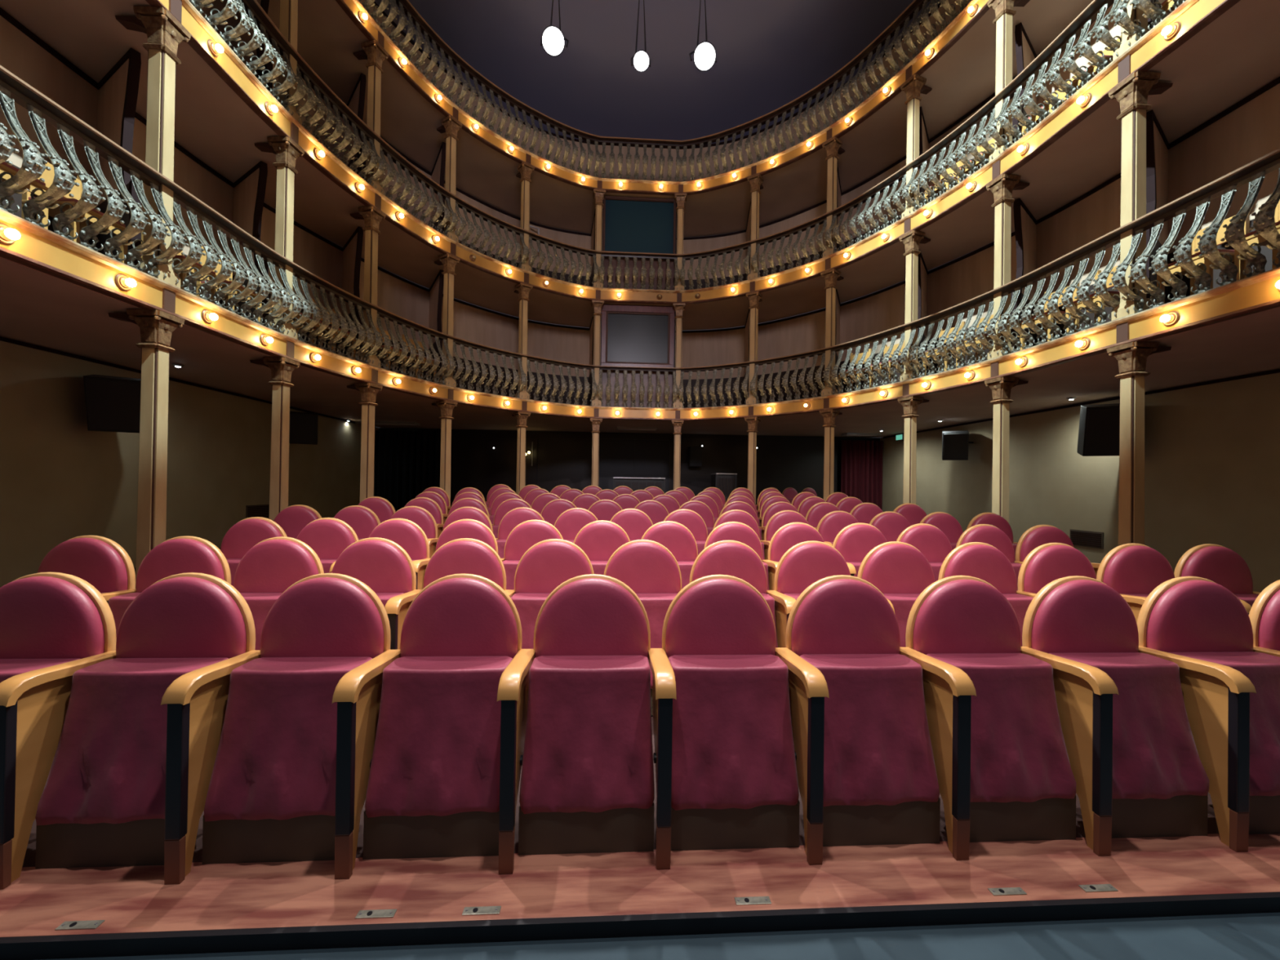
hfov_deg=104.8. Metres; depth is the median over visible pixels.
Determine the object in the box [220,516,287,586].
seat
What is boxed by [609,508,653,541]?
seat
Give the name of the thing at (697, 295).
lamp
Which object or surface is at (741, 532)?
seat
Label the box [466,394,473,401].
lamp
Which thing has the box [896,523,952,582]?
seat
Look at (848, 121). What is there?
lamp
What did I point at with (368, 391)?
column
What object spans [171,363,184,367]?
recessed light
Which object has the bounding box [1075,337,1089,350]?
lamp
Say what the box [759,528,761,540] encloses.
seat cushion
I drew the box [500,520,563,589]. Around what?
seat
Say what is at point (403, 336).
chair
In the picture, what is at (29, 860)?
floor
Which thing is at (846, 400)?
lamp
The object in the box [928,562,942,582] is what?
seat cushion
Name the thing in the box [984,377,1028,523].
column
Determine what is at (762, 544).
seat cushion
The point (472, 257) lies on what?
lamp
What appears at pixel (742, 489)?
seat
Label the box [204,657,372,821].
seat cushion
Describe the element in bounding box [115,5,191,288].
column
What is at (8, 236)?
lamp
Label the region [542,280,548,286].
lamp
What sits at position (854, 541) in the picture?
seat
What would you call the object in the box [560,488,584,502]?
seat
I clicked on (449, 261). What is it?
column
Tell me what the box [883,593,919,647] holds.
seat cushion
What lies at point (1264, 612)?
seat
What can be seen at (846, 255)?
lamp
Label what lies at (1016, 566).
seat cushion
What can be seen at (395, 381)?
lamp
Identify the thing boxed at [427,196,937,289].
trim
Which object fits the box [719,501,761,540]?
seat
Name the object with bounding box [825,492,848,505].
seat
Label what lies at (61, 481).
wall
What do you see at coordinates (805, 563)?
seat
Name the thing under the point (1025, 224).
wall
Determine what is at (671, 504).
seat
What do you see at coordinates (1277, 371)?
trim
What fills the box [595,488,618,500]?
seat
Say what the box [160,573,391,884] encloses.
seat
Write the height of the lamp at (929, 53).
0.120 m
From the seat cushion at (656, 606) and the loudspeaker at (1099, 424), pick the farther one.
the loudspeaker at (1099, 424)
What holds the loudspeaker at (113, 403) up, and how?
attached to the wall at (61, 481)
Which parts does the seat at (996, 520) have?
backrest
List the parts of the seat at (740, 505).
backrest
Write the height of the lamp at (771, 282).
0.120 m
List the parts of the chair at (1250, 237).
leg, seat, leg, backrest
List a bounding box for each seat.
[0,572,115,866]
[0,572,255,889]
[37,535,135,593]
[101,536,231,640]
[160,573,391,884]
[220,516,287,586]
[233,536,324,650]
[273,504,322,538]
[296,517,358,573]
[329,518,429,572]
[331,537,416,606]
[332,573,522,879]
[333,505,380,540]
[358,496,395,523]
[364,506,438,538]
[384,537,506,649]
[404,497,443,524]
[412,519,497,589]
[415,491,447,514]
[422,486,450,506]
[427,506,493,557]
[436,497,489,537]
[442,492,487,524]
[447,487,484,514]
[484,484,511,506]
[486,488,516,515]
[488,492,522,524]
[491,497,533,537]
[495,506,544,558]
[497,573,654,874]
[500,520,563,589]
[504,538,594,648]
[518,484,540,500]
[524,488,549,506]
[531,493,560,514]
[540,498,577,525]
[550,484,571,497]
[554,507,598,542]
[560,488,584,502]
[572,493,599,510]
[573,520,630,574]
[582,485,602,494]
[587,499,622,520]
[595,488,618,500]
[604,539,681,715]
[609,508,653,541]
[613,485,633,495]
[613,493,639,509]
[630,489,653,502]
[634,499,668,524]
[641,520,697,589]
[644,486,664,497]
[648,574,799,869]
[651,494,679,514]
[663,489,688,506]
[663,508,707,555]
[674,486,694,500]
[678,500,714,536]
[688,494,719,524]
[688,540,777,647]
[697,490,722,514]
[702,487,725,508]
[703,521,768,590]
[712,509,764,559]
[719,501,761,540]
[723,495,759,526]
[726,490,758,517]
[728,487,756,510]
[755,488,780,510]
[755,491,785,517]
[757,495,790,526]
[758,501,798,540]
[760,510,808,559]
[762,522,824,590]
[766,540,850,647]
[775,574,940,864]
[782,487,797,503]
[791,491,815,510]
[797,496,826,517]
[801,487,817,496]
[804,502,839,528]
[816,511,858,546]
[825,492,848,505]
[832,522,887,577]
[835,497,862,513]
[849,502,883,524]
[857,541,934,647]
[868,511,911,542]
[893,502,926,525]
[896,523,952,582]
[899,575,1076,860]
[920,511,963,550]
[937,542,1033,646]
[955,524,1022,591]
[966,512,1017,560]
[1014,524,1100,575]
[1016,542,1096,597]
[1021,575,1208,856]
[1096,542,1174,623]
[1137,576,1279,852]
[1173,543,1261,615]
[1248,579,1279,657]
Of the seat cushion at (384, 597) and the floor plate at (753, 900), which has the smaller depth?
the floor plate at (753, 900)
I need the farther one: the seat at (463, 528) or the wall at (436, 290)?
the wall at (436, 290)
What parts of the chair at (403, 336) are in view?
leg, backrest, leg, seat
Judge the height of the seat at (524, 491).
0.969 m
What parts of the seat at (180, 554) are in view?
armrest, backrest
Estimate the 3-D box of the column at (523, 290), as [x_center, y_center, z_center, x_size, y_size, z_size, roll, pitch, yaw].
[-2.317,-2.636,9.563,0.260,2.195,0.470,1,-1,-40]
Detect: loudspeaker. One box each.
[83,374,140,433]
[288,411,318,444]
[942,430,973,460]
[1076,403,1119,456]
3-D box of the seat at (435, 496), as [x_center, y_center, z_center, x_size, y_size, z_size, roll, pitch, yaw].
[-2.973,0.641,6.700,0.561,0.969,0.430,1,0,-3]
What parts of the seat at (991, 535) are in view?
backrest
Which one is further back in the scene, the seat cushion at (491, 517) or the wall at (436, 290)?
the wall at (436, 290)
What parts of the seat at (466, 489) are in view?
backrest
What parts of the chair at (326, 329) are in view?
leg, backrest, seat, leg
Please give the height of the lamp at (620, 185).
0.120 m
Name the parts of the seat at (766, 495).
backrest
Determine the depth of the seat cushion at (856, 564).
3.97 m
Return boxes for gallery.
[0,0,1279,330]
[267,0,1093,237]
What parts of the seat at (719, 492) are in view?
backrest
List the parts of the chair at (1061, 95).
leg, seat, leg, backrest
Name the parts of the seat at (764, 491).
backrest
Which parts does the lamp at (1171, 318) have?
bulb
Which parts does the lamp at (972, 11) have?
bulb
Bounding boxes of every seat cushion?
[0,658,79,683]
[35,657,228,825]
[108,592,140,640]
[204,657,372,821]
[226,558,241,586]
[240,592,282,650]
[320,559,337,573]
[364,656,512,817]
[375,592,403,606]
[489,515,494,524]
[492,524,499,537]
[496,539,506,558]
[502,560,519,589]
[511,592,551,648]
[519,655,654,813]
[590,560,608,574]
[635,593,677,688]
[668,654,799,810]
[676,560,694,589]
[696,541,706,555]
[706,527,713,536]
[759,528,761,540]
[760,542,764,559]
[760,593,777,647]
[762,561,768,590]
[783,593,800,599]
[786,497,793,503]
[800,653,939,806]
[845,561,862,577]
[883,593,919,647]
[926,653,1076,802]
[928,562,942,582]
[950,542,956,550]
[1002,593,1033,646]
[1010,562,1022,591]
[1012,543,1017,560]
[1048,652,1208,799]
[1119,593,1149,597]
[1168,651,1279,795]
[1235,594,1258,606]
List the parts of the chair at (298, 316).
leg, seat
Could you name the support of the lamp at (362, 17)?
attached to the gallery at (960, 73)
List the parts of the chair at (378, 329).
backrest, seat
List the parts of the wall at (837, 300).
panel, edge trim, panel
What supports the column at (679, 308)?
on the fascia
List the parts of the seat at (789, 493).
backrest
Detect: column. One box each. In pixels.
[107,308,184,583]
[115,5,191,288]
[249,356,300,520]
[254,136,304,338]
[277,0,302,124]
[346,382,382,502]
[350,205,386,367]
[352,40,388,194]
[431,400,457,500]
[434,253,460,386]
[436,115,462,242]
[511,411,530,494]
[514,282,533,399]
[515,161,534,271]
[589,417,602,486]
[591,299,604,405]
[592,188,605,287]
[671,420,684,489]
[672,302,685,408]
[674,193,687,290]
[744,416,760,504]
[746,173,764,279]
[746,291,762,404]
[818,408,842,500]
[820,268,844,395]
[822,136,844,257]
[897,395,928,504]
[898,230,930,381]
[900,74,932,218]
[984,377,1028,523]
[986,173,1030,359]
[987,0,1030,161]
[1106,341,1171,546]
[1108,71,1173,320]
[1112,0,1149,60]
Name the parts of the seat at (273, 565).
backrest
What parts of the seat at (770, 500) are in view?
backrest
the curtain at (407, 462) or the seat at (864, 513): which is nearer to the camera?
the seat at (864, 513)
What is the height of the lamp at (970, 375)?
0.120 m
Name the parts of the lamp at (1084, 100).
bulb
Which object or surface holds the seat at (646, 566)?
on the floor at (29, 860)
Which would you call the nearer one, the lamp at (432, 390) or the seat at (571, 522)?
the seat at (571, 522)
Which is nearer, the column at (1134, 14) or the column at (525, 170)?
the column at (1134, 14)
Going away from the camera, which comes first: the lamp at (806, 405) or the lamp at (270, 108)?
the lamp at (270, 108)
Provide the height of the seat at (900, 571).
0.969 m
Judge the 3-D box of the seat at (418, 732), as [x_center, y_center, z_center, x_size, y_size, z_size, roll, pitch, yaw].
[-0.776,0.880,1.895,0.561,0.969,0.430,1,0,-3]
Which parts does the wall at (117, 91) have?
panel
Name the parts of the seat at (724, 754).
panel, armrest, post, backrest, under panel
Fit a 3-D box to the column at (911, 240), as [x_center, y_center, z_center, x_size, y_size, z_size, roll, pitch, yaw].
[4.157,-2.563,7.410,0.470,2.195,0.260,1,-1,-22]
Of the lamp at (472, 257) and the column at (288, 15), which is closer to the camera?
the column at (288, 15)
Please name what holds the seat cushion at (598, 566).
on the seat at (598, 540)
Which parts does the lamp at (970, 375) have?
bulb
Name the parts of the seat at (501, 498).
backrest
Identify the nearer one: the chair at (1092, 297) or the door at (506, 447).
the chair at (1092, 297)
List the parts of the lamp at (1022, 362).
bulb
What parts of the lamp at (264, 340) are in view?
bulb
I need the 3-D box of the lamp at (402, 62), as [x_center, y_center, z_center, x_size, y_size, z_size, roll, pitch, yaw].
[-3.500,-6.187,7.290,0.090,0.120,0.120,1,0,17]
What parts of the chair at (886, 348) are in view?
leg, leg, seat, leg, backrest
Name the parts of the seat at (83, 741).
post, panel, armrest, under panel, backrest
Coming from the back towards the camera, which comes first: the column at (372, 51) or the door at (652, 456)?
the door at (652, 456)
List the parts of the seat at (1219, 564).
backrest, armrest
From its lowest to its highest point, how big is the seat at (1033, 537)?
0.969 m
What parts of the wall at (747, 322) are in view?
panel, edge trim, panel, edge trim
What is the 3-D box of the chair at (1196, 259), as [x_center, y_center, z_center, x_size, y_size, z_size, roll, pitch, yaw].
[4.991,-1.909,4.382,0.380,0.860,0.400,1,0,-4]
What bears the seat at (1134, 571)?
on the floor at (29, 860)
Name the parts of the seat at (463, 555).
post, armrest, panel, backrest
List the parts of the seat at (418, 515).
backrest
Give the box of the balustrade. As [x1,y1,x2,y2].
[358,0,971,181]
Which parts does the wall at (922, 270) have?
panel, panel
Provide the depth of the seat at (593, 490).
8.91 m
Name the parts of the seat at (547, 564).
armrest, backrest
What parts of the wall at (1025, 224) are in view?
panel, panel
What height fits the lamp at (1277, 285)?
0.120 m
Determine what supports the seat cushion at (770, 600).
on the seat at (737, 559)
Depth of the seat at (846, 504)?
7.16 m
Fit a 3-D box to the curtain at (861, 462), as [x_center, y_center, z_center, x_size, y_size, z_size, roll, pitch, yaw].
[5.887,-0.035,13.076,1.126,2.028,0.137,1,0,-3]
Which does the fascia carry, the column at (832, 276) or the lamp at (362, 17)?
the column at (832, 276)
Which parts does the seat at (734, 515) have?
backrest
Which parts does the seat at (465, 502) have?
panel, armrest, backrest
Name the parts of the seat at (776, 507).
panel, backrest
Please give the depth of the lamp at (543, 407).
9.62 m
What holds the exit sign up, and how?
attached to the wall at (1212, 451)
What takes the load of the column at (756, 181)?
on the gallery at (1222, 52)
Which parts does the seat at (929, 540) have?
backrest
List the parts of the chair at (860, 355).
leg, seat, backrest, leg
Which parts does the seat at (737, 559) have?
backrest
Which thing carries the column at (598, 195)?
on the gallery at (1222, 52)
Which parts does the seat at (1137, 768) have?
armrest, panel, backrest, post, under panel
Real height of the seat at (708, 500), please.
0.969 m
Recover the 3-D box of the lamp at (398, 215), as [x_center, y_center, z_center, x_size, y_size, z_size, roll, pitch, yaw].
[-3.532,-3.897,7.271,0.090,0.120,0.120,1,0,17]
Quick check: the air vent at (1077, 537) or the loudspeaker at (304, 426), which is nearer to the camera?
the air vent at (1077, 537)
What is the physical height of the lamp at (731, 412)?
0.120 m
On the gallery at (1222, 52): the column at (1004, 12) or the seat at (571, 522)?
the column at (1004, 12)
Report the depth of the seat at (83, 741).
1.75 m
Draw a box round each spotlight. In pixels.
[540,0,568,57]
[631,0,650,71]
[688,0,716,71]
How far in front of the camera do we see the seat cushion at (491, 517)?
6.72 m
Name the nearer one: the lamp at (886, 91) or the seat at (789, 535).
the seat at (789, 535)
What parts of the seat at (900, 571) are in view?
armrest, backrest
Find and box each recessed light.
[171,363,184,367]
[1066,396,1076,399]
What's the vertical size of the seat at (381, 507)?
0.969 m
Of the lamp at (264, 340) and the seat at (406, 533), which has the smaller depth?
the seat at (406, 533)
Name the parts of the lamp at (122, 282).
bulb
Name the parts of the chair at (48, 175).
leg, backrest, seat, leg, leg, leg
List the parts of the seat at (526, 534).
backrest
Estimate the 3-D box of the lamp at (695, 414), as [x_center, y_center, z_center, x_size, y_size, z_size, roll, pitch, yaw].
[1.148,-1.360,10.142,0.120,0.120,0.090,1,-1,19]
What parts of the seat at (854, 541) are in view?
armrest, backrest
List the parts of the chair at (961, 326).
leg, seat, leg, backrest, leg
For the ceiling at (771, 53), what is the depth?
9.51 m
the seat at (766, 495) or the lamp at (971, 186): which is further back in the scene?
the seat at (766, 495)
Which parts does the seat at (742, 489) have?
backrest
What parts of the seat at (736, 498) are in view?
backrest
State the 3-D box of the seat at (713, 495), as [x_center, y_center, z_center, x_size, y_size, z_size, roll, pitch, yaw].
[1.090,0.655,7.917,0.561,0.969,0.430,1,0,-3]
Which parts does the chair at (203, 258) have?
leg, backrest, seat, leg, leg, leg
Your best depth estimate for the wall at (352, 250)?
7.54 m
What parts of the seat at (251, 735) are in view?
post, panel, armrest, under panel, backrest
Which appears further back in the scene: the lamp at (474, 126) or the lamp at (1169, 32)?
the lamp at (474, 126)
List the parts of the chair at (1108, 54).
seat, backrest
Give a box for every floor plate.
[54,920,105,930]
[355,909,396,918]
[462,906,501,915]
[734,896,771,905]
[987,887,1026,895]
[1078,884,1118,892]
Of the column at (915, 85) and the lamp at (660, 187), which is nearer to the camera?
the column at (915, 85)
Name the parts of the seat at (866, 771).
panel, armrest, post, backrest, under panel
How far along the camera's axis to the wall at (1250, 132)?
6.83 m
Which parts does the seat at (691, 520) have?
backrest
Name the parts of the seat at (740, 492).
backrest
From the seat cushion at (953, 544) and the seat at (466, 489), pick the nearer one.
the seat cushion at (953, 544)
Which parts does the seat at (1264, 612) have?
armrest, backrest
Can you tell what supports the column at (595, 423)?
on the floor at (29, 860)
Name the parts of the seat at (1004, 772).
panel, armrest, post, backrest, under panel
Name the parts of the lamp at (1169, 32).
bulb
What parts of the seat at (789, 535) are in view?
armrest, panel, backrest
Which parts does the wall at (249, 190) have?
panel, panel, edge trim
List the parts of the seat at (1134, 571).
armrest, panel, backrest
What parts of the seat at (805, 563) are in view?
panel, armrest, backrest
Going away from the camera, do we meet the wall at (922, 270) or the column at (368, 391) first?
the column at (368, 391)
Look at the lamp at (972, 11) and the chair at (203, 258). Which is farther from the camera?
the lamp at (972, 11)
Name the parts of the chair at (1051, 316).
leg, leg, seat, leg, backrest, leg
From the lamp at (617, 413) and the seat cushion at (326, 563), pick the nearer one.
the seat cushion at (326, 563)
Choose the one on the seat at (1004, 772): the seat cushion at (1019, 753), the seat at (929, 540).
the seat cushion at (1019, 753)
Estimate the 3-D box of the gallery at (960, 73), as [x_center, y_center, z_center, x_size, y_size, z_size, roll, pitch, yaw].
[0.211,-6.144,6.744,11.055,0.245,10.750,1,0,-3]
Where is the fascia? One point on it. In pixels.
(38, 248)
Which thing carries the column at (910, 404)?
on the floor at (29, 860)
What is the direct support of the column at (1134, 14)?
on the gallery at (1222, 52)
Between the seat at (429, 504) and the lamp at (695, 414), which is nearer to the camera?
the seat at (429, 504)
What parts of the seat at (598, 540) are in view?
backrest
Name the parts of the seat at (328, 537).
backrest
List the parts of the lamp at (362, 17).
bulb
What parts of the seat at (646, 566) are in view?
backrest, under panel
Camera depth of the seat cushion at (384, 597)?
2.89 m
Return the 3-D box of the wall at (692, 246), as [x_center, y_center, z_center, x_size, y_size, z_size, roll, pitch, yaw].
[0.174,-5.002,7.094,11.295,2.045,10.270,1,0,-3]
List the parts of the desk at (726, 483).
panel, panel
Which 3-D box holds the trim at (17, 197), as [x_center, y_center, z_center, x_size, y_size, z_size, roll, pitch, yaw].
[0.136,-2.028,7.009,11.053,0.995,10.149,1,0,-3]
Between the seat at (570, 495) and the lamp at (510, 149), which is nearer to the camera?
the seat at (570, 495)
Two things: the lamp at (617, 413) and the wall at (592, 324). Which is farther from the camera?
the wall at (592, 324)
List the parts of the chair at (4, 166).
seat, leg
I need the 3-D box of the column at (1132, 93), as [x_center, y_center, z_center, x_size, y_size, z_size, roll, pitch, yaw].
[4.671,-2.579,4.569,0.470,2.195,0.260,1,0,-4]
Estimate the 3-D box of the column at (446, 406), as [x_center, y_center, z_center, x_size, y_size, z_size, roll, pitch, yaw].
[-3.367,-0.133,8.357,0.470,2.371,0.260,1,-1,31]
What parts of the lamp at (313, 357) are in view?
bulb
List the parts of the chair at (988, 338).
leg, seat, leg, backrest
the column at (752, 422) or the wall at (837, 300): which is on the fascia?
the wall at (837, 300)
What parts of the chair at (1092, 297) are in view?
leg, seat, leg, leg, backrest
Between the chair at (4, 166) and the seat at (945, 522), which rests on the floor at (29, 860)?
the seat at (945, 522)
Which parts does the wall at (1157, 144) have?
edge trim, panel, panel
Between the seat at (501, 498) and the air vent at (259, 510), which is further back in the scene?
the air vent at (259, 510)
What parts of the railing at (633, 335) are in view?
pane, balustrade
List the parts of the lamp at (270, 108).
bulb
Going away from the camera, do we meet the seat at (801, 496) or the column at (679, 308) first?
the seat at (801, 496)
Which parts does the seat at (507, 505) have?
backrest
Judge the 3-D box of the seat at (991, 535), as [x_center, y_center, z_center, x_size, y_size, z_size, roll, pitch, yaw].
[2.957,0.865,4.079,0.561,0.969,0.430,1,0,-3]
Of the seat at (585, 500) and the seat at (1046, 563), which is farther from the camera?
the seat at (585, 500)
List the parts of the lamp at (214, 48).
bulb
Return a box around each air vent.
[245,504,269,518]
[1070,528,1103,548]
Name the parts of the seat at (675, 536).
backrest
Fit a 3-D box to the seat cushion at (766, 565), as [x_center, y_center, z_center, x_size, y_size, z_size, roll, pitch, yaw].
[0.791,0.918,3.941,0.498,0.497,0.254,1,0,-3]
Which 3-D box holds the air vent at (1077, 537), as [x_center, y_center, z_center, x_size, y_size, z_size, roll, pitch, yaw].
[6.765,0.890,7.473,0.022,0.240,0.520,1,0,-3]
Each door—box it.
[496,437,537,492]
[598,435,672,493]
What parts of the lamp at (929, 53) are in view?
bulb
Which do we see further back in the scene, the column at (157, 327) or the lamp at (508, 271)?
the lamp at (508, 271)
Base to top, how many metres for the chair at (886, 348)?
0.860 m
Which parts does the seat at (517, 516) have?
backrest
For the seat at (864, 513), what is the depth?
6.17 m
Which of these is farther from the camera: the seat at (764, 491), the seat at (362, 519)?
the seat at (764, 491)
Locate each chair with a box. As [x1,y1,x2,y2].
[0,161,48,229]
[21,155,128,264]
[141,230,217,303]
[195,246,261,321]
[271,293,323,345]
[309,298,355,359]
[377,328,406,373]
[401,334,436,382]
[838,348,871,391]
[869,340,904,387]
[922,321,965,375]
[955,314,993,368]
[957,137,995,182]
[1019,283,1079,350]
[1021,75,1078,136]
[1065,266,1119,332]
[1068,35,1120,97]
[1156,207,1249,304]
[1161,0,1178,13]
[1234,200,1279,280]
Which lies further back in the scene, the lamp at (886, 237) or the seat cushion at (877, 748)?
the lamp at (886, 237)
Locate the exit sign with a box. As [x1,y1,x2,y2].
[896,434,903,440]
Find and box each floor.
[0,833,1279,937]
[22,547,1216,866]
[40,912,1279,959]
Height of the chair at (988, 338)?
0.860 m
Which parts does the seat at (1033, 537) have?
backrest, panel, armrest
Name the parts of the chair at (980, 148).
seat, backrest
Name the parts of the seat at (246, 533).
backrest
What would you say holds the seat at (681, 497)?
on the floor at (29, 860)
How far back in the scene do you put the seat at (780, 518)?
5.11 m
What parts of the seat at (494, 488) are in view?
backrest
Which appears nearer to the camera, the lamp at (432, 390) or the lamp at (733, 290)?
the lamp at (432, 390)
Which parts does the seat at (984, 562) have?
backrest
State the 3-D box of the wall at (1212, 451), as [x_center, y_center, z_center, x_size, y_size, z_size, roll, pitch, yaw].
[6.912,0.215,7.002,0.200,2.800,13.200,1,0,-3]
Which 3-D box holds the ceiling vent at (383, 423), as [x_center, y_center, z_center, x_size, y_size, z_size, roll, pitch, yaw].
[-5.655,-1.310,11.395,0.998,0.050,0.320,1,0,-3]
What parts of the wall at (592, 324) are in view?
panel, edge trim, panel, edge trim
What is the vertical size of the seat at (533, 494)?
0.969 m
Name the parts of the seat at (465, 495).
backrest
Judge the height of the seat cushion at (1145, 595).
0.497 m
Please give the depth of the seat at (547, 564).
3.01 m
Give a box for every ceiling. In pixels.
[0,257,1279,437]
[374,0,939,143]
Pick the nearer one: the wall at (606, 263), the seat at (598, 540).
the seat at (598, 540)
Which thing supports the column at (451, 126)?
on the gallery at (1222, 52)
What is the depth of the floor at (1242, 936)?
1.51 m
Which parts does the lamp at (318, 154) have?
bulb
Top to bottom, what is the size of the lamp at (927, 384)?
0.120 m
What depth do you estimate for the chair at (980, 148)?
6.84 m
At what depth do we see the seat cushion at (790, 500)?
12.03 m
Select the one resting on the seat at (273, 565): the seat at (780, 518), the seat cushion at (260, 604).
the seat cushion at (260, 604)
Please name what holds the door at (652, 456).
in the wall at (563, 458)
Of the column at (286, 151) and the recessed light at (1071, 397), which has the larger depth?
the recessed light at (1071, 397)
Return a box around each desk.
[613,477,665,493]
[711,473,737,502]
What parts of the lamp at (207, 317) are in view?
bulb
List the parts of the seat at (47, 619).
backrest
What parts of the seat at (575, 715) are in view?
post, armrest, panel, under panel, backrest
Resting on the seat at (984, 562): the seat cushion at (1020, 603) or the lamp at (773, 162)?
the seat cushion at (1020, 603)
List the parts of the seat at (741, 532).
backrest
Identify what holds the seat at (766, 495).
on the floor at (29, 860)
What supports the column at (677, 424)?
on the floor at (29, 860)
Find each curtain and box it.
[374,430,439,511]
[840,440,882,510]
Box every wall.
[0,15,1279,379]
[0,340,378,587]
[95,47,142,265]
[189,0,1171,279]
[231,0,272,326]
[340,72,366,356]
[360,0,970,181]
[378,427,879,506]
[427,142,445,382]
[588,208,595,405]
[600,200,676,367]
[601,370,673,407]
[603,257,675,290]
[743,200,751,404]
[835,162,841,391]
[880,372,1279,591]
[917,106,928,375]
[1010,22,1037,349]
[1146,0,1169,303]
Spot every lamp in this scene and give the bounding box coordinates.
[0,222,20,244]
[115,274,136,291]
[201,309,217,323]
[207,39,223,57]
[259,333,273,346]
[264,101,277,115]
[309,352,320,362]
[313,148,324,159]
[351,365,360,374]
[354,182,364,192]
[357,11,367,22]
[391,377,400,385]
[395,211,404,220]
[398,57,406,67]
[429,386,436,394]
[431,235,439,243]
[434,93,441,102]
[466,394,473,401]
[469,254,475,262]
[471,124,478,131]
[503,400,509,406]
[505,268,511,275]
[507,146,513,153]
[540,404,546,411]
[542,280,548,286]
[544,164,550,170]
[576,408,582,414]
[577,288,583,294]
[579,177,585,183]
[614,410,620,416]
[616,292,622,298]
[617,182,623,188]
[654,411,660,417]
[656,293,662,299]
[657,184,663,190]
[693,411,698,417]
[694,293,700,298]
[696,182,702,189]
[728,409,734,415]
[730,287,736,293]
[732,173,737,179]
[767,406,773,412]
[768,278,774,284]
[769,160,776,166]
[804,402,810,408]
[805,267,811,274]
[806,142,813,149]
[842,396,849,404]
[844,117,852,125]
[844,252,850,259]
[880,390,888,397]
[881,232,889,241]
[883,86,891,96]
[922,381,931,389]
[924,48,934,58]
[924,208,933,217]
[964,370,975,380]
[966,181,976,191]
[967,4,977,16]
[1015,356,1027,367]
[1017,142,1029,155]
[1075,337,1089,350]
[1076,93,1091,107]
[1160,311,1179,325]
[1161,21,1181,40]
[1275,280,1279,291]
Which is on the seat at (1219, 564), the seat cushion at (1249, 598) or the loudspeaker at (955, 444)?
the seat cushion at (1249, 598)
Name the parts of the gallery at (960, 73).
moulding, moulding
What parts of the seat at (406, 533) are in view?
armrest, backrest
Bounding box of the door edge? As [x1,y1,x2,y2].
[529,225,539,252]
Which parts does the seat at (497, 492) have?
backrest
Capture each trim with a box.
[0,7,1279,333]
[0,336,355,423]
[0,892,1279,959]
[1,160,1271,407]
[270,43,1017,239]
[373,1,941,149]
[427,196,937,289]
[883,368,1279,438]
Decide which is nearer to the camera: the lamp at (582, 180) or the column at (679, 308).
the lamp at (582, 180)
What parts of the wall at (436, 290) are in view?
panel, panel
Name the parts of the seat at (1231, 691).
armrest, backrest, panel, post, under panel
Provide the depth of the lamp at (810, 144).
8.92 m
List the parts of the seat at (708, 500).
backrest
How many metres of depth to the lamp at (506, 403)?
9.11 m
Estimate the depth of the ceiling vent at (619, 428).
11.64 m
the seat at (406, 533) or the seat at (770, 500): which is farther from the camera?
the seat at (770, 500)
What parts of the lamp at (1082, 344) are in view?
bulb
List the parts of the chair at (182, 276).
seat, leg, leg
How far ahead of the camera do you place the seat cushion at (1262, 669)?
2.02 m
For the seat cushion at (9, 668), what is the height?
0.497 m
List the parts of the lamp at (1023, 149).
bulb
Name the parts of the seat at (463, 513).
panel, armrest, backrest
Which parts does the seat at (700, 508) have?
backrest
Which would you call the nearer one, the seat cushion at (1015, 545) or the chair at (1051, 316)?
the seat cushion at (1015, 545)
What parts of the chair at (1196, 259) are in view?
leg, leg, seat, leg, backrest, leg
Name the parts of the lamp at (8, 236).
bulb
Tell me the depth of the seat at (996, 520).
5.24 m
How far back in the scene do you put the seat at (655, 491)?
8.98 m
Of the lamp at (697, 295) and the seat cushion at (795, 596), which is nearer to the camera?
the seat cushion at (795, 596)
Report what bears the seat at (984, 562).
on the floor at (29, 860)
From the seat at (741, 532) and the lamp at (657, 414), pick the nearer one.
the seat at (741, 532)
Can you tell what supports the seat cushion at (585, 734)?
on the seat at (575, 715)
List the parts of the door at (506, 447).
handle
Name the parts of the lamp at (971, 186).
bulb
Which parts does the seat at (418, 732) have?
post, armrest, panel, under panel, backrest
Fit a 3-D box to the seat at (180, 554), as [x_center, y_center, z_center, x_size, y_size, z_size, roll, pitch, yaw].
[-2.753,0.820,2.769,0.561,0.969,0.430,1,0,-3]
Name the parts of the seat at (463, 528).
post, armrest, panel, backrest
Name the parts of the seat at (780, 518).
armrest, panel, backrest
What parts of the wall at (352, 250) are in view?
panel, panel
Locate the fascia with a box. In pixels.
[0,208,1279,420]

